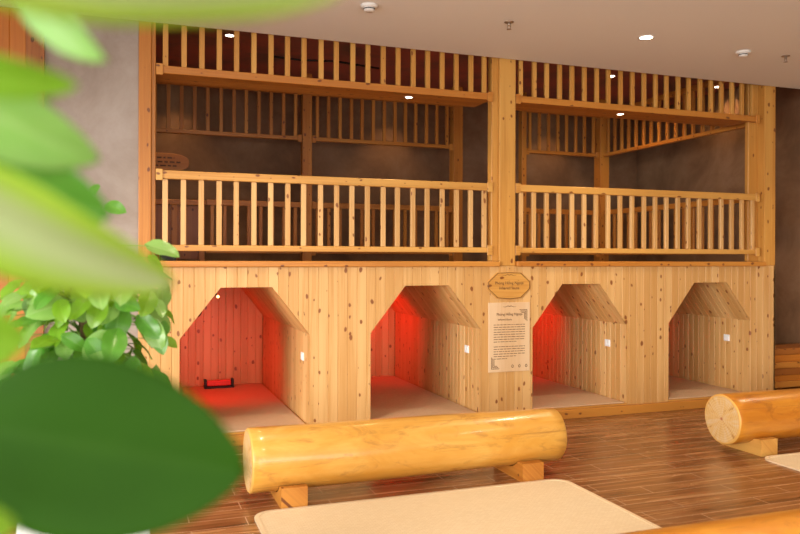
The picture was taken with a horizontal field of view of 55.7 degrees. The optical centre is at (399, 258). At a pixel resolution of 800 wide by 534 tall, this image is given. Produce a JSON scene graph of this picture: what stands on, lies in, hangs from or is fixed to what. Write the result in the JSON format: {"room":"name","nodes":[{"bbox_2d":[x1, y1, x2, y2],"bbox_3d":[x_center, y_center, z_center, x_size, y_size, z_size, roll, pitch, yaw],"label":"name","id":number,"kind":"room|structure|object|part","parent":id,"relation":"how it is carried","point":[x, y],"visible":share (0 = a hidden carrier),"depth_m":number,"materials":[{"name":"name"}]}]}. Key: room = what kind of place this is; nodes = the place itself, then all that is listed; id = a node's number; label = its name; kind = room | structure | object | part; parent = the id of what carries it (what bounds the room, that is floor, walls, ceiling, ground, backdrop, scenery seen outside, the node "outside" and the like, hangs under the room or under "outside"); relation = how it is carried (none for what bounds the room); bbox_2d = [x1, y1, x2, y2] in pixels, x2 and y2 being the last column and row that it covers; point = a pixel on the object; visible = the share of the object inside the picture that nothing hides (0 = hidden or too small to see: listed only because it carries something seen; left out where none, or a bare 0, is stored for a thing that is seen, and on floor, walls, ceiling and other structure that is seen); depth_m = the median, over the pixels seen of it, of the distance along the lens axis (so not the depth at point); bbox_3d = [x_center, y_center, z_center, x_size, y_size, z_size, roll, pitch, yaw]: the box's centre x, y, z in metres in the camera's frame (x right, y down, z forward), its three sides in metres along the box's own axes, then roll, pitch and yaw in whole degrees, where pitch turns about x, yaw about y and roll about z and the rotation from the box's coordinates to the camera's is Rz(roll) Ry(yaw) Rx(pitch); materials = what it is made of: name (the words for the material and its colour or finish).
{"room":"spa relaxation room","nodes":[
{"label":"spa relaxation room","id":0,"kind":"room"},
{"bbox_2d":[44,22,138,355],"bbox_3d":[-3.616,-0.410,5.718,3.100,4.000,0.030,0,0,-20],"label":"wall","id":1,"kind":"structure","parent":0,"point":[103,108],"depth_m":6.16,"materials":[{"name":"grey paint"}]},
{"bbox_2d":[0,7,25,361],"bbox_3d":[-3.475,-0.174,5.722,1.170,3.530,0.040,0,0,-20],"label":"cladding","id":2,"kind":"object","parent":1,"relation":"attached to","point":[12,27],"visible":0.09,"depth_m":5.87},
{"bbox_2d":[25,25,44,357],"bbox_3d":[-2.864,-0.173,5.944,0.130,3.530,0.060,0,0,-20],"label":"trim","id":3,"kind":"structure","parent":1,"relation":"attached to","point":[35,47],"depth_m":5.92,"materials":[{"name":"brown wood"}]},
{"bbox_2d":[155,84,636,260],"bbox_3d":[0.235,-0.399,11.376,8.200,4.000,0.200,0,0,-20],"label":"wall","id":4,"kind":"structure","parent":0,"point":[204,153],"depth_m":11.01,"materials":[{"name":"paint"}]},
{"bbox_2d":[156,152,188,170],"bbox_3d":[-3.162,-1.269,10.013,0.720,0.250,0.040,0,0,-20],"label":"oval sign","id":5,"kind":"object","parent":4,"relation":"attached to","point":[165,161],"visible":0.56,"depth_m":10.04,"materials":[{"name":"orange wood"}]},
{"bbox_2d":[13,369,799,533],"bbox_3d":[1.053,1.653,4.415,11.400,0.100,13.850,0,0,-20],"label":"floor","id":6,"kind":"structure","parent":0,"point":[665,468],"depth_m":5.47,"materials":[{"name":"brown wood"}]},
{"bbox_2d":[0,184,179,533],"bbox_3d":[-1.240,0.654,2.979,0.702,1.885,0.713,0,0,-24],"label":"plant","id":7,"kind":"object","parent":6,"relation":"on","point":[103,327],"visible":0.28,"depth_m":2.84,"materials":[{"name":"green plant"}]},
{"bbox_2d":[0,0,326,533],"bbox_3d":[-0.348,0.659,0.520,0.672,1.880,0.359,0,0,40],"label":"leafy plant","id":8,"kind":"object","parent":6,"relation":"on","point":[90,443],"visible":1,"depth_m":0.53,"materials":[{"name":"green plant"}]},
{"bbox_2d":[243,408,566,508],"bbox_3d":[0.084,1.360,5.344,2.304,0.480,0.450,0,0,-20],"label":"bench","id":9,"kind":"object","parent":6,"relation":"on","point":[283,461],"visible":0.98,"depth_m":5.13,"materials":[{"name":"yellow wood"}]},
{"bbox_2d":[138,261,774,445],"bbox_3d":[0.471,0.815,8.911,6.770,1.572,3.392,0,0,-20],"label":"wooden wall","id":10,"kind":"structure","parent":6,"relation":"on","point":[352,323],"depth_m":7.91,"materials":[{"name":"brown wood"}]},
{"bbox_2d":[138,25,155,254],"bbox_3d":[-2.095,-1.168,6.274,0.135,2.473,0.100,0,0,-20],"label":"timber post","id":11,"kind":"object","parent":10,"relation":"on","point":[146,107],"visible":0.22,"depth_m":6.23,"materials":[{"name":"orange wood"}]},
{"bbox_2d":[159,255,176,260],"bbox_3d":[-2.080,-0.009,6.787,0.140,0.104,0.150,0,0,-20],"label":"equipment box","id":12,"kind":"object","parent":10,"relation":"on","point":[161,257],"visible":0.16,"depth_m":6.71,"materials":[{"name":"black plastic"}]},
{"bbox_2d":[155,199,205,260],"bbox_3d":[-2.816,-0.341,9.322,0.825,0.764,0.070,0,0,-20],"label":"gate","id":13,"kind":"object","parent":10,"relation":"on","point":[174,211],"visible":0.35,"depth_m":9.35,"materials":[{"name":"brown wood"}]},
{"bbox_3d":[-2.814,-0.690,9.322,0.825,0.065,0.070,0,0,-20],"label":"rail","id":14,"kind":"part","parent":13,"relation":"part of","materials":[{"name":"orange wood"}]},
{"bbox_2d":[183,383,304,431],"bbox_3d":[-1.739,1.484,7.663,1.070,0.011,2.438,0,0,-20],"label":"mat","id":15,"kind":"object","parent":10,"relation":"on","point":[240,407],"visible":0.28,"depth_m":7.55,"materials":[{"name":"beige fabric"}]},
{"bbox_2d":[204,378,233,388],"bbox_3d":[-2.066,1.427,8.644,0.330,0.100,0.110,0,0,-20],"label":"heater","id":16,"kind":"object","parent":15,"relation":"on","point":[210,384],"visible":1,"depth_m":8.62,"materials":[{"name":"black plastic"}]},
{"bbox_2d":[300,73,311,260],"bbox_3d":[-1.225,-1.178,9.899,0.125,2.448,0.120,0,0,-20],"label":"timber post","id":17,"kind":"object","parent":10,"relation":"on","point":[306,99],"visible":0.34,"depth_m":9.85,"materials":[{"name":"orange wood"}]},
{"bbox_2d":[156,83,301,141],"bbox_3d":[-2.250,-1.864,9.520,2.055,0.705,0.072,0,0,-20],"label":"balustrade","id":18,"kind":"object","parent":17,"relation":"attached to","point":[167,129],"visible":0.77,"depth_m":9.55,"materials":[{"name":"orange wood"}]},
{"bbox_3d":[-2.253,-1.561,9.525,2.055,0.050,0.060,0,0,-20],"label":"rail","id":19,"kind":"part","parent":18,"relation":"part of","materials":[{"name":"orange wood"}]},
{"bbox_3d":[-2.251,-2.171,9.525,2.055,0.070,0.060,0,0,-20],"label":"rail","id":20,"kind":"part","parent":18,"relation":"part of","materials":[{"name":"orange wood"}]},
{"bbox_2d":[206,199,300,253],"bbox_3d":[-1.857,-0.395,9.670,1.205,0.670,0.060,0,0,-20],"label":"balustrade","id":21,"kind":"object","parent":17,"relation":"attached to","point":[212,203],"visible":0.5,"depth_m":9.64,"materials":[{"name":"orange wood"}]},
{"bbox_3d":[-1.856,-0.695,9.670,1.205,0.070,0.060,0,0,-20],"label":"rail","id":22,"kind":"part","parent":21,"relation":"part of","materials":[{"name":"orange wood"}]},
{"bbox_3d":[-1.857,-0.085,9.670,1.205,0.050,0.060,0,0,-20],"label":"rail","id":23,"kind":"part","parent":21,"relation":"part of","materials":[{"name":"orange wood"}]},
{"bbox_2d":[312,95,452,149],"bbox_3d":[-0.215,-1.858,10.258,2.005,0.705,0.072,0,0,-20],"label":"balustrade","id":24,"kind":"object","parent":17,"relation":"attached to","point":[315,138],"visible":0.9,"depth_m":10.25,"materials":[{"name":"orange wood"}]},
{"bbox_3d":[-0.218,-1.556,10.264,2.005,0.050,0.060,0,0,-20],"label":"rail","id":25,"kind":"part","parent":24,"relation":"part of","materials":[{"name":"orange wood"}]},
{"bbox_3d":[-0.216,-2.166,10.264,2.005,0.070,0.060,0,0,-20],"label":"rail","id":26,"kind":"part","parent":24,"relation":"part of","materials":[{"name":"orange wood"}]},
{"bbox_2d":[312,202,452,255],"bbox_3d":[-0.219,-0.383,10.258,2.005,0.705,0.072,0,0,-20],"label":"balustrade","id":27,"kind":"object","parent":17,"relation":"attached to","point":[329,206],"visible":0.48,"depth_m":10.21,"materials":[{"name":"orange wood"}]},
{"bbox_3d":[-0.220,-0.691,10.264,2.005,0.070,0.060,0,0,-20],"label":"rail","id":28,"kind":"part","parent":27,"relation":"part of","materials":[{"name":"orange wood"}]},
{"bbox_3d":[-0.222,-0.081,10.264,2.005,0.050,0.060,0,0,-20],"label":"rail","id":29,"kind":"part","parent":27,"relation":"part of","materials":[{"name":"orange wood"}]},
{"bbox_2d":[370,376,475,418],"bbox_3d":[-0.167,1.488,8.233,1.070,0.011,2.438,0,0,-20],"label":"mat","id":30,"kind":"object","parent":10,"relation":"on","point":[390,396],"visible":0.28,"depth_m":7.83,"materials":[{"name":"beige fabric"}]},
{"bbox_2d":[449,87,462,260],"bbox_3d":[0.787,-1.173,10.650,0.140,2.448,0.160,0,0,-20],"label":"timber post","id":31,"kind":"object","parent":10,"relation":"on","point":[455,112],"visible":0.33,"depth_m":10.59,"materials":[{"name":"orange wood"}]},
{"bbox_2d":[465,345,468,352],"bbox_3d":[0.665,0.907,7.555,0.018,0.074,0.086,0,0,-20],"label":"wall switch","id":32,"kind":"object","parent":10,"relation":"attached to","point":[466,346],"visible":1,"depth_m":7.54,"materials":[{"name":"white plastic"}]},
{"bbox_2d":[487,57,515,265],"bbox_3d":[0.994,-1.160,7.406,0.245,2.473,0.120,0,0,-20],"label":"timber post","id":33,"kind":"object","parent":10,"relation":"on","point":[501,71],"visible":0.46,"depth_m":7.36,"materials":[{"name":"brown wood"}]},
{"bbox_2d":[156,75,487,106],"bbox_3d":[-0.641,-1.551,7.012,3.098,0.026,0.342,0,0,-20],"label":"board","id":34,"kind":"object","parent":33,"relation":"attached to","point":[171,79],"visible":0.55,"depth_m":6.96,"materials":[{"name":"orange wood"}]},
{"bbox_2d":[156,168,492,254],"bbox_3d":[-0.573,-0.384,6.816,3.098,0.705,0.072,0,0,-20],"label":"balustrade","id":35,"kind":"object","parent":33,"relation":"attached to","point":[164,175],"visible":0.92,"depth_m":6.76,"materials":[{"name":"brown wood"}]},
{"bbox_3d":[-0.575,-0.692,6.822,3.098,0.070,0.060,0,0,-20],"label":"rail","id":36,"kind":"part","parent":35,"relation":"part of","materials":[{"name":"brown wood"}]},
{"bbox_3d":[-0.576,-0.082,6.822,3.098,0.050,0.060,0,0,-20],"label":"rail","id":37,"kind":"part","parent":35,"relation":"part of","materials":[{"name":"brown wood"}]},
{"bbox_2d":[156,25,492,101],"bbox_3d":[-0.569,-1.863,6.816,3.098,0.698,0.072,0,0,-20],"label":"balustrade","id":38,"kind":"object","parent":33,"relation":"attached to","point":[163,68],"visible":0.54,"depth_m":6.76,"materials":[{"name":"orange wood"}]},
{"bbox_3d":[-0.572,-1.564,6.822,3.098,0.065,0.060,0,0,-20],"label":"rail","id":39,"kind":"part","parent":38,"relation":"part of","materials":[{"name":"orange wood"}]},
{"bbox_2d":[516,104,745,126],"bbox_3d":[2.449,-1.542,8.134,2.975,0.026,0.342,0,0,-20],"label":"board","id":40,"kind":"object","parent":33,"relation":"attached to","point":[519,107],"visible":0.55,"depth_m":8.12,"materials":[{"name":"orange wood"}]},
{"bbox_2d":[515,183,759,255],"bbox_3d":[2.559,-0.376,7.953,3.065,0.705,0.072,0,0,-20],"label":"balustrade","id":41,"kind":"object","parent":33,"relation":"attached to","point":[533,189],"visible":1,"depth_m":7.91,"materials":[{"name":"brown wood"}]},
{"bbox_3d":[2.556,-0.073,7.958,3.065,0.050,0.060,0,0,-20],"label":"rail","id":42,"kind":"part","parent":41,"relation":"part of","materials":[{"name":"brown wood"}]},
{"bbox_3d":[2.558,-0.683,7.958,3.065,0.070,0.060,0,0,-20],"label":"rail","id":43,"kind":"part","parent":41,"relation":"part of","materials":[{"name":"brown wood"}]},
{"bbox_2d":[516,60,759,122],"bbox_3d":[2.563,-1.854,7.953,3.065,0.698,0.072,0,0,-20],"label":"balustrade","id":44,"kind":"object","parent":33,"relation":"attached to","point":[520,99],"visible":0.53,"depth_m":7.90,"materials":[{"name":"orange wood"}]},
{"bbox_3d":[2.560,-1.556,7.958,3.065,0.065,0.060,0,0,-20],"label":"rail","id":45,"kind":"part","parent":44,"relation":"part of","materials":[{"name":"orange wood"}]},
{"bbox_2d":[487,272,529,299],"bbox_3d":[1.060,0.268,7.358,0.464,0.270,0.017,0,0,-20],"label":"name plaque","id":46,"kind":"object","parent":10,"relation":"attached to","point":[503,285],"visible":1,"depth_m":7.35,"materials":[{"name":"brown wood"}]},
{"bbox_2d":[488,302,529,372],"bbox_3d":[1.061,0.767,7.360,0.450,0.672,0.016,0,0,-20],"label":"notice board","id":47,"kind":"object","parent":10,"relation":"attached to","point":[508,322],"visible":1,"depth_m":7.35,"materials":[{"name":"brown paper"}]},
{"bbox_2d":[518,92,526,260],"bbox_3d":[1.775,-1.170,10.977,0.080,2.448,0.100,0,0,-20],"label":"timber post","id":48,"kind":"object","parent":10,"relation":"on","point":[522,114],"visible":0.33,"depth_m":10.93,"materials":[{"name":"orange wood"}]},
{"bbox_2d":[532,375,623,408],"bbox_3d":[1.405,1.492,8.803,1.070,0.011,2.438,0,0,-20],"label":"mat","id":49,"kind":"object","parent":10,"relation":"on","point":[545,393],"visible":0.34,"depth_m":8.09,"materials":[{"name":"beige fabric"}]},
{"bbox_2d":[594,99,608,260],"bbox_3d":[3.053,-1.167,11.472,0.160,2.448,0.160,0,0,-20],"label":"timber post","id":50,"kind":"object","parent":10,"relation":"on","point":[601,165],"visible":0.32,"depth_m":11.40,"materials":[{"name":"orange wood"}]},
{"bbox_2d":[526,208,598,256],"bbox_3d":[2.397,-0.376,11.207,1.240,0.705,0.072,0,0,-20],"label":"balustrade","id":51,"kind":"object","parent":50,"relation":"attached to","point":[539,212],"visible":0.46,"depth_m":11.19,"materials":[{"name":"orange wood"}]},
{"bbox_3d":[2.396,-0.683,11.213,1.240,0.070,0.060,0,0,-20],"label":"rail","id":52,"kind":"part","parent":51,"relation":"part of","materials":[{"name":"orange wood"}]},
{"bbox_3d":[2.394,-0.073,11.213,1.240,0.050,0.060,0,0,-20],"label":"rail","id":53,"kind":"part","parent":51,"relation":"part of","materials":[{"name":"orange wood"}]},
{"bbox_2d":[527,111,598,158],"bbox_3d":[2.401,-1.851,11.207,1.240,0.705,0.072,0,0,-20],"label":"balustrade","id":54,"kind":"object","parent":50,"relation":"attached to","point":[529,151],"visible":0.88,"depth_m":11.18,"materials":[{"name":"orange wood"}]},
{"bbox_3d":[2.398,-1.548,11.213,1.240,0.050,0.060,0,0,-20],"label":"rail","id":55,"kind":"part","parent":54,"relation":"part of","materials":[{"name":"orange wood"}]},
{"bbox_3d":[2.400,-2.159,11.213,1.240,0.070,0.060,0,0,-20],"label":"rail","id":56,"kind":"part","parent":54,"relation":"part of","materials":[{"name":"orange wood"}]},
{"bbox_2d":[605,339,609,346],"bbox_3d":[2.230,0.911,8.144,0.018,0.074,0.086,0,0,-20],"label":"wall switch","id":57,"kind":"object","parent":10,"relation":"attached to","point":[607,341],"visible":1,"depth_m":8.13,"materials":[{"name":"white plastic"}]},
{"bbox_2d":[668,376,741,399],"bbox_3d":[2.941,1.497,9.361,1.070,0.011,2.438,0,0,-20],"label":"mat","id":58,"kind":"object","parent":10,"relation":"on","point":[678,388],"visible":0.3,"depth_m":8.60,"materials":[{"name":"beige fabric"}]},
{"bbox_2d":[724,334,729,340],"bbox_3d":[3.760,0.915,8.721,0.018,0.074,0.086,0,0,-20],"label":"wall switch","id":59,"kind":"object","parent":10,"relation":"attached to","point":[726,336],"visible":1,"depth_m":8.71,"materials":[{"name":"white plastic"}]},
{"bbox_2d":[745,84,775,265],"bbox_3d":[4.055,-1.151,8.527,0.305,2.473,0.140,0,0,-20],"label":"timber post","id":60,"kind":"object","parent":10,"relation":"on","point":[759,137],"visible":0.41,"depth_m":8.50,"materials":[{"name":"brown wood"}]},
{"bbox_2d":[603,80,744,156],"bbox_3d":[3.587,-1.855,10.006,0.060,0.670,2.950,0,0,-20],"label":"balustrade","id":61,"kind":"object","parent":60,"relation":"attached to","point":[703,133],"visible":0.58,"depth_m":10.09,"materials":[{"name":"orange wood"}]},
{"bbox_3d":[3.586,-1.545,10.006,0.060,0.050,2.950,0,0,-20],"label":"rail","id":62,"kind":"part","parent":61,"relation":"part of","materials":[{"name":"orange wood"}]},
{"bbox_3d":[3.588,-2.155,10.006,0.060,0.070,2.950,0,0,-20],"label":"rail","id":63,"kind":"part","parent":61,"relation":"part of","materials":[{"name":"orange wood"}]},
{"bbox_2d":[603,199,744,254],"bbox_3d":[3.583,-0.380,10.006,0.060,0.670,2.950,0,0,-20],"label":"balustrade","id":64,"kind":"object","parent":60,"relation":"attached to","point":[613,212],"visible":0.27,"depth_m":10.14,"materials":[{"name":"orange wood"}]},
{"bbox_3d":[3.582,-0.070,10.006,0.060,0.050,2.950,0,0,-20],"label":"rail","id":65,"kind":"part","parent":64,"relation":"part of","materials":[{"name":"orange wood"}]},
{"bbox_3d":[3.584,-0.680,10.006,0.060,0.070,2.950,0,0,-20],"label":"rail","id":66,"kind":"part","parent":64,"relation":"part of","materials":[{"name":"orange wood"}]},
{"bbox_3d":[3.643,0.847,10.061,0.022,1.525,3.300,0,0,-20],"label":"panel","id":67,"kind":"part","parent":10,"relation":"part of","materials":[{"name":"brown wood"}]},
{"bbox_2d":[254,479,661,533],"bbox_3d":[0.452,1.595,4.210,2.240,0.011,1.915,0,0,-20],"label":"bamboo mat","id":68,"kind":"object","parent":6,"relation":"on","point":[547,506],"visible":1,"depth_m":4.69,"materials":[{"name":"beige"}]},
{"bbox_2d":[619,508,799,533],"bbox_3d":[1.092,1.367,3.136,2.724,0.472,0.450,0,0,-20],"label":"bench","id":69,"kind":"object","parent":6,"relation":"on","point":[787,521],"visible":1,"depth_m":3.23,"materials":[{"name":"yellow wood"}]},
{"bbox_2d":[705,388,799,456],"bbox_3d":[3.751,1.371,6.670,2.314,0.477,0.450,0,0,-20],"label":"bench","id":70,"kind":"object","parent":6,"relation":"on","point":[753,422],"visible":1,"depth_m":6.24,"materials":[{"name":"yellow wood"}]},
{"bbox_2d":[765,452,799,470],"bbox_3d":[4.240,1.605,5.571,2.220,0.011,1.890,0,0,-20],"label":"bamboo mat","id":71,"kind":"object","parent":6,"relation":"on","point":[790,460],"visible":1,"depth_m":5.99,"materials":[{"name":"beige"}]},
{"bbox_3d":[4.240,1.607,5.571,2.164,0.008,1.834,0,0,-20],"label":"woven panel","id":72,"kind":"part","parent":71,"relation":"part of","materials":[{"name":"beige wicker"}]},
{"bbox_3d":[4.273,1.567,9.014,0.090,0.090,0.340,0,0,-20],"label":"bearer","id":73,"kind":"object","parent":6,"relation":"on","visible":0},
{"bbox_2d":[775,380,799,387],"bbox_3d":[4.627,1.486,9.120,0.985,0.074,0.350,0,0,-20],"label":"plank","id":74,"kind":"object","parent":73,"relation":"on","point":[796,383],"visible":0.14,"depth_m":8.91,"materials":[{"name":"orange wood"}]},
{"bbox_2d":[775,374,799,381],"bbox_3d":[4.625,1.413,9.132,0.956,0.071,0.350,0,0,-20],"label":"plank","id":75,"kind":"object","parent":74,"relation":"on","point":[796,376],"visible":0.14,"depth_m":8.92,"materials":[{"name":"brown wood"}]},
{"bbox_2d":[775,367,799,375],"bbox_3d":[4.627,1.336,9.125,0.978,0.082,0.350,0,0,-20],"label":"plank","id":76,"kind":"object","parent":75,"relation":"on","point":[783,371],"visible":0.14,"depth_m":8.91,"materials":[{"name":"brown wood"}]},
{"bbox_2d":[775,361,799,368],"bbox_3d":[4.618,1.259,9.116,0.975,0.073,0.350,0,0,-20],"label":"plank","id":77,"kind":"object","parent":76,"relation":"on","point":[789,364],"visible":0.14,"depth_m":8.91,"materials":[{"name":"orange wood"}]},
{"bbox_2d":[775,354,799,361],"bbox_3d":[4.624,1.181,9.148,0.972,0.082,0.350,0,0,-20],"label":"plank","id":78,"kind":"object","parent":77,"relation":"on","point":[791,357],"visible":0.14,"depth_m":8.95,"materials":[{"name":"brown wood"}]},
{"bbox_2d":[775,343,799,354],"bbox_3d":[4.619,1.102,9.139,0.961,0.075,0.350,0,0,-20],"label":"plank","id":79,"kind":"object","parent":78,"relation":"on","point":[780,349],"visible":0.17,"depth_m":8.97,"materials":[{"name":"brown wood"}]},
{"bbox_2d":[156,25,738,107],"bbox_3d":[0.919,-2.473,9.505,8.200,0.150,4.180,0,0,-20],"label":"ceiling","id":80,"kind":"structure","parent":0,"point":[174,31],"depth_m":9.45,"materials":[{"name":"red paint"}]},
{"bbox_2d":[274,56,378,68],"bbox_3d":[-0.888,-2.390,9.217,1.406,0.024,0.144,0,0,-23],"label":"cable","id":81,"kind":"object","parent":80,"relation":"attached to","point":[274,56],"visible":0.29,"depth_m":9.18,"materials":[{"name":"black plastic"}]},
{"bbox_2d":[180,0,799,88],"bbox_3d":[1.777,-2.235,2.450,11.400,0.620,9.670,0,0,-20],"label":"ceiling","id":82,"kind":"structure","parent":0,"point":[699,39],"depth_m":6.41,"materials":[{"name":"white paint"}]},
{"bbox_2d":[361,2,377,12],"bbox_3d":[-0.235,-1.906,5.779,0.132,0.050,0.132,0,0,-20],"label":"smoke detector","id":83,"kind":"object","parent":82,"relation":"attached to","point":[368,7],"visible":1,"depth_m":5.75,"materials":[{"name":"white plastic"}]},
{"bbox_2d":[504,21,513,29],"bbox_3d":[0.891,-1.897,6.187,0.080,0.061,0.080,0,0,-20],"label":"sprinkler","id":84,"kind":"object","parent":82,"relation":"attached to","point":[505,22],"visible":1,"depth_m":6.18,"materials":[{"name":"silver metal"}]},
{"bbox_2d":[638,35,654,39],"bbox_3d":[2.146,-1.922,6.600,0.145,0.004,0.145,0,0,-20],"label":"recessed light","id":85,"kind":"object","parent":82,"relation":"in","point":[644,37],"visible":1,"depth_m":6.59,"materials":[{"name":"white plastic"}]},
{"bbox_2d":[640,36,652,38],"bbox_3d":[2.146,-1.922,6.600,0.108,0.002,0.108,0,0,-20],"label":"diffuser","id":86,"kind":"object","parent":85,"relation":"attached to","point":[641,37],"depth_m":6.59,"materials":[{"name":"beige plastic"}]},
{"bbox_2d":[735,50,750,57],"bbox_3d":[3.192,-1.896,7.043,0.132,0.050,0.132,0,0,-20],"label":"smoke detector","id":87,"kind":"object","parent":82,"relation":"attached to","point":[741,53],"visible":1,"depth_m":7.01,"materials":[{"name":"white plastic"}]},
{"bbox_2d":[781,55,789,62],"bbox_3d":[3.663,-1.889,7.193,0.080,0.061,0.080,0,0,-20],"label":"sprinkler","id":88,"kind":"object","parent":82,"relation":"attached to","point":[783,56],"visible":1,"depth_m":7.19,"materials":[{"name":"silver metal"}]},
{"bbox_2d":[636,86,799,344],"bbox_3d":[6.323,-0.383,6.325,0.200,4.000,13.450,0,0,-20],"label":"wall","id":89,"kind":"structure","parent":0,"point":[716,162],"depth_m":10.69,"materials":[{"name":"paint"}]}
]}

